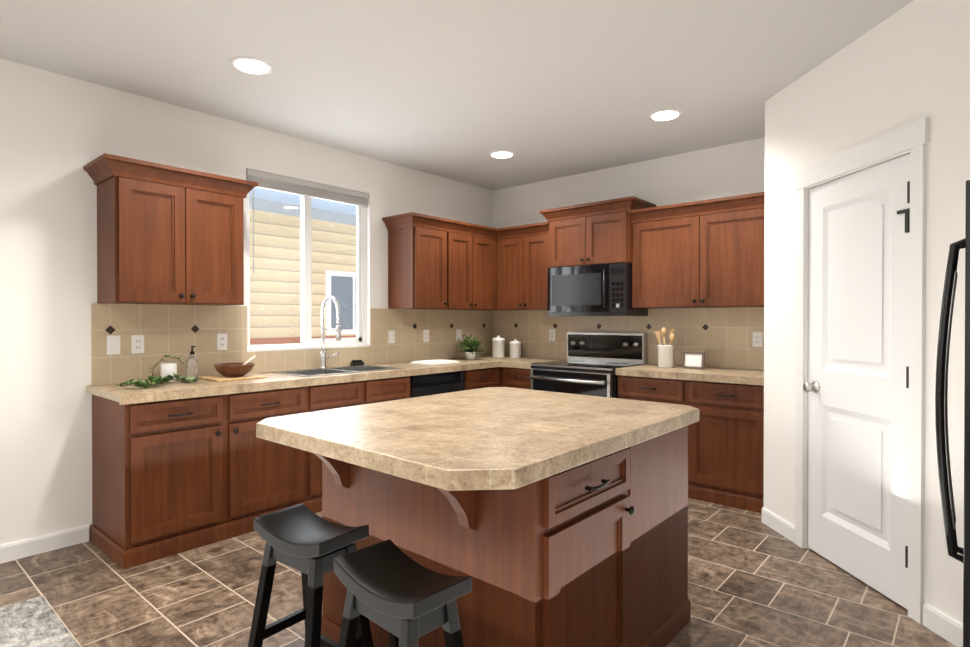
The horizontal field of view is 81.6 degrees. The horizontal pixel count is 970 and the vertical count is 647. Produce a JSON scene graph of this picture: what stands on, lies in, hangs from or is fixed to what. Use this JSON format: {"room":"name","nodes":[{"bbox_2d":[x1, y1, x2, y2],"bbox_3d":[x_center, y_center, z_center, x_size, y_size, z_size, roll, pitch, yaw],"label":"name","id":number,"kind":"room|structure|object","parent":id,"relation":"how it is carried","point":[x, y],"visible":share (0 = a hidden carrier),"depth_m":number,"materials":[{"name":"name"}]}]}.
{"room":"kitchen","nodes":[
{"label":"kitchen","id":0,"kind":"room"},
{"bbox_2d":[0,58,492,544],"bbox_3d":[-2.595,-0.068,3.129,0.160,2.700,8.000,0,1,41],"label":"wall","id":1,"kind":"structure","parent":0,"point":[58,132],"depth_m":3.24,"materials":[{"name":"white paint"}]},
{"bbox_2d":[0,525,88,563],"bbox_3d":[-3.742,1.244,1.684,0.013,0.095,4.300,0,1,41],"label":"baseboard","id":2,"kind":"structure","parent":1,"relation":"attached to","point":[16,550],"depth_m":3.14,"materials":[{"name":"white wood"}]},
{"bbox_2d":[83,153,257,305],"bbox_3d":[-1.916,-0.521,3.483,0.394,0.800,0.862,0,1,41],"label":"upper cabinet","id":3,"kind":"object","parent":1,"relation":"attached to","point":[169,235],"visible":1,"depth_m":3.32,"materials":[{"name":"brown wood"}]},
{"bbox_2d":[91,303,494,384],"bbox_3d":[-1.115,0.113,4.706,0.012,0.484,3.680,0,1,41],"label":"tile backsplash","id":4,"kind":"structure","parent":1,"relation":"attached to","point":[172,330],"depth_m":3.92,"materials":[{"name":"brown tile"}]},
{"bbox_2d":[107,335,119,354],"bbox_3d":[-2.241,0.130,3.393,0.009,0.114,0.070,0,1,41],"label":"outlet","id":5,"kind":"object","parent":4,"relation":"attached to","point":[113,344],"visible":1,"depth_m":3.39,"materials":[{"name":"white plastic"}]},
{"bbox_2d":[131,335,143,353],"bbox_3d":[-2.157,0.129,3.491,0.008,0.114,0.070,0,1,41],"label":"electrical outlet","id":6,"kind":"object","parent":4,"relation":"attached to","point":[137,344],"visible":1,"depth_m":3.49,"materials":[{"name":"white plastic"}]},
{"bbox_2d":[217,333,226,349],"bbox_3d":[-1.816,0.127,3.884,0.008,0.114,0.070,0,1,41],"label":"electrical outlet","id":7,"kind":"object","parent":4,"relation":"attached to","point":[221,341],"visible":1,"depth_m":3.88,"materials":[{"name":"white plastic"}]},
{"bbox_2d":[388,330,394,342],"bbox_3d":[-0.833,0.119,5.017,0.009,0.114,0.070,0,1,41],"label":"outlet","id":8,"kind":"object","parent":4,"relation":"attached to","point":[391,336],"visible":1,"depth_m":5.01,"materials":[{"name":"white plastic"}]},
{"bbox_2d":[423,330,428,341],"bbox_3d":[-0.558,0.116,5.335,0.008,0.114,0.070,0,1,41],"label":"electrical outlet","id":9,"kind":"object","parent":4,"relation":"attached to","point":[425,335],"visible":1,"depth_m":5.33,"materials":[{"name":"white plastic"}]},
{"bbox_2d":[456,329,460,340],"bbox_3d":[-0.263,0.114,5.674,0.009,0.114,0.070,0,1,41],"label":"outlet","id":10,"kind":"object","parent":4,"relation":"attached to","point":[458,333],"visible":0.96,"depth_m":5.66,"materials":[{"name":"white plastic"}]},
{"bbox_2d":[246,175,370,351],"bbox_3d":[-1.385,-0.458,4.466,0.112,1.320,1.090,0,1,41],"label":"window","id":11,"kind":"structure","parent":1,"relation":"in","point":[358,340],"depth_m":4.45,"materials":[{"name":"white"}]},
{"bbox_2d":[246,169,367,272],"bbox_3d":[-1.364,-0.741,4.446,0.024,0.747,1.070,0,1,41],"label":"window blinds","id":12,"kind":"object","parent":11,"relation":"attached to","point":[270,181],"visible":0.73,"depth_m":4.37,"materials":[{"name":"grey plastic"}]},
{"bbox_2d":[386,216,453,309],"bbox_3d":[-0.576,-0.507,5.064,0.348,0.750,0.473,0,1,41],"label":"upper cabinet","id":13,"kind":"object","parent":1,"relation":"attached to","point":[420,252],"depth_m":4.92,"materials":[{"name":"brown wood"}]},
{"bbox_2d":[454,224,497,310],"bbox_3d":[-0.278,-0.509,5.407,0.348,0.750,0.728,0,1,41],"label":"upper cabinet","id":14,"kind":"object","parent":1,"relation":"attached to","point":[475,250],"depth_m":5.36,"materials":[{"name":"brown wood"}]},
{"bbox_2d":[0,0,913,190],"bbox_3d":[-0.740,-1.457,1.511,5.350,0.100,8.600,0,1,41],"label":"ceiling","id":15,"kind":"structure","parent":0,"point":[461,90],"depth_m":3.09,"materials":[{"name":"white paint"}]},
{"bbox_2d":[230,56,273,74],"bbox_3d":[-1.282,-1.414,3.093,0.224,0.008,0.224,0,1,41],"label":"recessed light","id":16,"kind":"object","parent":15,"relation":"in","point":[250,65],"visible":1,"depth_m":3.08,"materials":[{"name":"white"}]},
{"bbox_2d":[489,151,514,158],"bbox_3d":[0.145,-1.426,4.754,0.224,0.008,0.224,0,1,41],"label":"recessed light","id":17,"kind":"object","parent":15,"relation":"in","point":[502,154],"visible":1,"depth_m":4.74,"materials":[{"name":"white"}]},
{"bbox_2d":[648,109,682,120],"bbox_3d":[1.231,-1.419,3.839,0.224,0.008,0.224,0,1,41],"label":"recessed light","id":18,"kind":"object","parent":15,"relation":"in","point":[666,115],"visible":1,"depth_m":3.83,"materials":[{"name":"white"}]},
{"bbox_2d":[0,498,955,646],"bbox_3d":[-0.740,1.343,1.530,5.350,0.100,8.600,0,1,41],"label":"floor","id":19,"kind":"structure","parent":0,"point":[754,580],"depth_m":2.65,"materials":[{"name":"tile"}]},
{"bbox_2d":[0,596,79,646],"bbox_3d":[-2.024,1.293,0.896,2.360,0.008,2.560,0,1,41],"label":"rug","id":20,"kind":"object","parent":19,"relation":"on","point":[35,622],"visible":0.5,"depth_m":2.36,"materials":[{"name":"fabric"}]},
{"bbox_2d":[90,386,309,569],"bbox_3d":[-1.750,0.842,3.528,0.598,0.876,1.060,0,1,41],"label":"base cabinet","id":21,"kind":"object","parent":19,"relation":"on","point":[172,477],"depth_m":3.21,"materials":[{"name":"brown wood"}]},
{"bbox_2d":[248,503,373,646],"bbox_3d":[-0.567,0.966,1.827,0.373,0.648,0.313,0,0,37],"label":"stool","id":22,"kind":"object","parent":19,"relation":"on","point":[308,543],"visible":1,"depth_m":1.81,"materials":[{"name":"black wood"}]},
{"bbox_2d":[310,387,409,512],"bbox_3d":[-1.102,0.924,4.277,0.598,0.700,0.920,0,1,41],"label":"base cabinet","id":23,"kind":"object","parent":19,"relation":"on","point":[364,395],"depth_m":3.88,"materials":[{"name":"brown wood"}]},
{"bbox_2d":[334,539,471,646],"bbox_3d":[-0.224,0.968,1.490,0.373,0.648,0.313,0,1,44],"label":"stool","id":24,"kind":"object","parent":19,"relation":"on","point":[403,599],"visible":1,"depth_m":1.45,"materials":[{"name":"black wood"}]},
{"bbox_2d":[410,371,464,397],"bbox_3d":[-0.577,0.839,4.833,0.546,0.862,0.602,0,1,41],"label":"dishwasher","id":25,"kind":"object","parent":19,"relation":"on","point":[432,384],"visible":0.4,"depth_m":4.63,"materials":[{"name":"black metal"}]},
{"bbox_2d":[463,367,501,389],"bbox_3d":[-0.234,0.829,5.277,0.598,0.876,0.510,0,1,41],"label":"base cabinet","id":26,"kind":"object","parent":19,"relation":"on","point":[486,377],"depth_m":5.08,"materials":[{"name":"brown wood"}]},
{"bbox_2d":[86,356,513,404],"bbox_3d":[-0.895,0.383,4.489,0.608,0.051,3.698,0,1,41],"label":"countertop","id":27,"kind":"structure","parent":26,"relation":"on","point":[131,394],"depth_m":3.53,"materials":[{"name":"stone"}]},
{"bbox_2d":[116,355,201,387],"bbox_3d":[-1.921,0.276,3.310,0.268,0.179,0.463,0,1,41],"label":"greenery garland","id":28,"kind":"object","parent":27,"relation":"on","point":[155,380],"visible":1,"depth_m":3.32,"materials":[{"name":"green plant"}]},
{"bbox_2d":[161,363,176,381],"bbox_3d":[-1.986,0.306,3.530,0.090,0.113,0.090,0,1,41],"label":"candle","id":29,"kind":"object","parent":27,"relation":"on","point":[167,369],"visible":0.71,"depth_m":3.49,"materials":[{"name":"white wax"}]},
{"bbox_2d":[186,346,197,379],"bbox_3d":[-1.890,0.254,3.631,0.079,0.217,0.068,0,1,41],"label":"soap bottle","id":30,"kind":"object","parent":27,"relation":"on","point":[192,365],"visible":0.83,"depth_m":3.61,"materials":[{"name":"clear glass"}]},
{"bbox_2d":[198,374,265,381],"bbox_3d":[-1.665,0.355,3.701,0.300,0.014,0.320,0,1,41],"label":"cutting board","id":31,"kind":"object","parent":27,"relation":"on","point":[218,378],"visible":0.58,"depth_m":3.62,"materials":[{"name":"brown wood"}]},
{"bbox_2d":[214,354,254,376],"bbox_3d":[-1.650,0.274,3.702,0.250,0.144,0.250,0,1,41],"label":"bowl","id":32,"kind":"object","parent":31,"relation":"on","point":[234,369],"visible":1,"depth_m":3.63,"materials":[{"name":"brown wood"}]},
{"bbox_2d":[319,296,341,368],"bbox_3d":[-1.191,0.070,4.387,0.268,0.574,0.103,0,1,41],"label":"faucet","id":33,"kind":"object","parent":27,"relation":"on","point":[323,355],"visible":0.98,"depth_m":4.42,"materials":[{"name":"silver metal"}]},
{"bbox_2d":[272,365,401,376],"bbox_3d":[-1.102,0.440,4.260,0.444,0.177,0.844,0,1,41],"label":"sink","id":34,"kind":"object","parent":27,"relation":"in","point":[332,371],"visible":0.23,"depth_m":4.31,"materials":[{"name":"silver metal"}]},
{"bbox_2d":[350,360,363,365],"bbox_3d":[-1.069,0.330,4.694,0.060,0.050,0.100,0,1,41],"label":"sponge caddy","id":35,"kind":"object","parent":27,"relation":"on","point":[356,362],"visible":0.88,"depth_m":4.67,"materials":[{"name":"black"}]},
{"bbox_2d":[411,359,459,364],"bbox_3d":[-0.437,0.342,4.980,0.280,0.022,0.340,0,1,41],"label":"folded towel","id":36,"kind":"object","parent":27,"relation":"on","point":[433,362],"visible":1,"depth_m":4.90,"materials":[{"name":"white fabric"}]},
{"bbox_2d":[456,334,486,359],"bbox_3d":[-0.135,0.224,5.476,0.373,0.251,0.335,0,1,41],"label":"plant pot","id":37,"kind":"object","parent":27,"relation":"on","point":[470,347],"visible":1,"depth_m":5.44,"materials":[{"name":"white ceramic"}]},
{"bbox_2d":[492,335,504,357],"bbox_3d":[0.138,0.235,5.764,0.135,0.225,0.135,0,1,41],"label":"canister","id":38,"kind":"object","parent":27,"relation":"on","point":[498,346],"visible":1,"depth_m":5.71,"materials":[{"name":"white ceramic"}]},
{"bbox_2d":[509,339,520,357],"bbox_3d":[0.307,0.251,5.684,0.121,0.195,0.121,0,1,41],"label":"canister","id":39,"kind":"object","parent":27,"relation":"on","point":[515,348],"visible":1,"depth_m":5.63,"materials":[{"name":"white ceramic"}]},
{"bbox_2d":[314,425,690,646],"bbox_3d":[0.062,0.849,2.283,1.140,0.877,1.314,0,1,41],"label":"kitchen island","id":40,"kind":"object","parent":19,"relation":"on","point":[593,553],"visible":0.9,"depth_m":1.87,"materials":[{"name":"brown wood"}]},
{"bbox_2d":[256,387,698,490],"bbox_3d":[0.029,0.384,2.240,1.165,0.052,1.440,0,1,41],"label":"island countertop","id":41,"kind":"structure","parent":40,"relation":"on","point":[496,438],"depth_m":1.89,"materials":[{"name":"laminate"}]},
{"bbox_2d":[502,367,530,389],"bbox_3d":[0.485,0.829,5.360,0.420,0.876,0.598,0,1,41],"label":"base cabinet","id":42,"kind":"object","parent":19,"relation":"on","point":[511,377],"depth_m":5.14,"materials":[{"name":"brown wood"}]},
{"bbox_2d":[498,357,565,368],"bbox_3d":[0.488,0.377,5.315,0.355,0.051,0.638,0,1,41],"label":"countertop","id":43,"kind":"structure","parent":42,"relation":"on","point":[523,362],"depth_m":5.21,"materials":[{"name":"laminate"}]},
{"bbox_2d":[529,332,646,397],"bbox_3d":[0.886,0.679,4.898,0.784,1.180,0.714,0,1,41],"label":"range","id":44,"kind":"object","parent":19,"relation":"on","point":[591,363],"visible":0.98,"depth_m":4.87,"materials":[{"name":"black metal"}]},
{"bbox_2d":[617,375,763,512],"bbox_3d":[1.667,0.836,4.335,1.128,0.876,0.598,0,1,41],"label":"base cabinet","id":45,"kind":"object","parent":19,"relation":"on","point":[726,444],"depth_m":3.96,"materials":[{"name":"brown wood"}]},
{"bbox_2d":[615,364,763,385],"bbox_3d":[1.658,0.384,4.320,1.125,0.051,0.608,0,1,41],"label":"countertop","id":46,"kind":"structure","parent":45,"relation":"on","point":[709,374],"depth_m":4.15,"materials":[{"name":"stone"}]},
{"bbox_2d":[655,327,674,367],"bbox_3d":[1.472,0.193,4.567,0.161,0.326,0.132,0,1,41],"label":"utensil crock","id":47,"kind":"object","parent":46,"relation":"on","point":[665,356],"visible":1,"depth_m":4.52,"materials":[{"name":"white ceramic"}]},
{"bbox_2d":[682,351,704,368],"bbox_3d":[1.658,0.290,4.450,0.170,0.134,0.075,0,1,41],"label":"picture frame","id":48,"kind":"object","parent":46,"relation":"on","point":[693,360],"visible":1,"depth_m":4.43,"materials":[{"name":"brown wood"}]},
{"bbox_2d":[935,180,969,646],"bbox_3d":[1.876,0.436,1.651,0.863,1.712,0.780,0,1,41],"label":"fridge","id":49,"kind":"object","parent":19,"relation":"on","point":[941,418],"visible":1,"depth_m":1.87,"materials":[{"name":"grey metal"}]},
{"bbox_2d":[493,137,764,369],"bbox_3d":[1.933,-0.079,4.603,5.070,2.700,0.160,0,1,41],"label":"wall","id":50,"kind":"structure","parent":0,"point":[734,169],"depth_m":4.89,"materials":[{"name":"white paint"}]},
{"bbox_2d":[498,228,547,310],"bbox_3d":[0.473,-0.510,5.527,0.670,0.750,0.348,0,1,41],"label":"upper cabinet","id":51,"kind":"object","parent":50,"relation":"attached to","point":[522,270],"depth_m":5.39,"materials":[{"name":"brown wood"}]},
{"bbox_2d":[546,204,649,267],"bbox_3d":[1.006,-0.744,5.026,0.790,0.475,0.403,0,1,41],"label":"upper cabinet","id":52,"kind":"object","parent":50,"relation":"attached to","point":[583,236],"depth_m":4.84,"materials":[{"name":"brown wood"}]},
{"bbox_2d":[547,263,647,315],"bbox_3d":[0.988,-0.285,5.008,0.782,0.437,0.455,0,1,41],"label":"microwave","id":53,"kind":"object","parent":52,"relation":"attached to","point":[598,290],"visible":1,"depth_m":4.82,"materials":[{"name":"black metal"}]},
{"bbox_2d":[495,307,763,369],"bbox_3d":[1.196,0.110,5.129,2.889,0.484,0.012,0,1,41],"label":"tile backsplash","id":54,"kind":"structure","parent":50,"relation":"attached to","point":[721,337],"depth_m":4.80,"materials":[{"name":"brown tile"}]},
{"bbox_2d":[549,329,554,340],"bbox_3d":[0.665,0.115,5.578,0.070,0.114,0.008,0,1,41],"label":"electrical outlet","id":55,"kind":"object","parent":54,"relation":"attached to","point":[551,334],"visible":1,"depth_m":5.58,"materials":[{"name":"white plastic"}]},
{"bbox_2d":[753,332,762,346],"bbox_3d":[2.101,0.123,4.333,0.070,0.114,0.008,0,1,41],"label":"electrical outlet","id":56,"kind":"object","parent":54,"relation":"attached to","point":[757,339],"visible":1,"depth_m":4.33,"materials":[{"name":"white plastic"}]},
{"bbox_2d":[630,196,764,308],"bbox_3d":[1.749,-0.502,4.421,1.128,0.750,0.348,0,1,41],"label":"upper cabinet","id":57,"kind":"object","parent":50,"relation":"attached to","point":[709,253],"depth_m":4.28,"materials":[{"name":"brown wood"}]},
{"bbox_2d":[764,0,969,623],"bbox_3d":[1.905,-0.067,2.904,0.120,2.700,1.428,0,0,-4],"label":"wall","id":58,"kind":"structure","parent":0,"point":[907,64],"depth_m":2.54,"materials":[{"name":"white paint"}]},
{"bbox_2d":[803,154,909,609],"bbox_3d":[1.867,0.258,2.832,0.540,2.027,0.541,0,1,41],"label":"pantry door","id":59,"kind":"structure","parent":58,"relation":"in","point":[856,386],"depth_m":2.79,"materials":[{"name":"white wood"}]},
{"bbox_2d":[794,117,929,623],"bbox_3d":[1.899,0.204,2.834,0.142,2.160,0.894,0,0,-4],"label":"door frame","id":60,"kind":"structure","parent":58,"relation":"attached to","point":[912,139],"depth_m":2.46,"materials":[{"name":"white wood"}]},
{"bbox_2d":[762,507,962,646],"bbox_3d":[1.838,1.236,2.908,0.013,0.095,1.428,0,0,-4],"label":"baseboard","id":61,"kind":"structure","parent":58,"relation":"attached to","point":[944,626],"depth_m":2.35,"materials":[{"name":"white wood"}]},
{"label":"outside","id":62,"kind":"structure","parent":0,"visible":0},
{"bbox_2d":[250,187,355,344],"bbox_3d":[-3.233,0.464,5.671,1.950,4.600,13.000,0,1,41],"label":"window glass","id":63,"kind":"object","parent":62,"point":[293,279],"depth_m":7.52,"materials":[{"name":"clear glass"}]}
]}

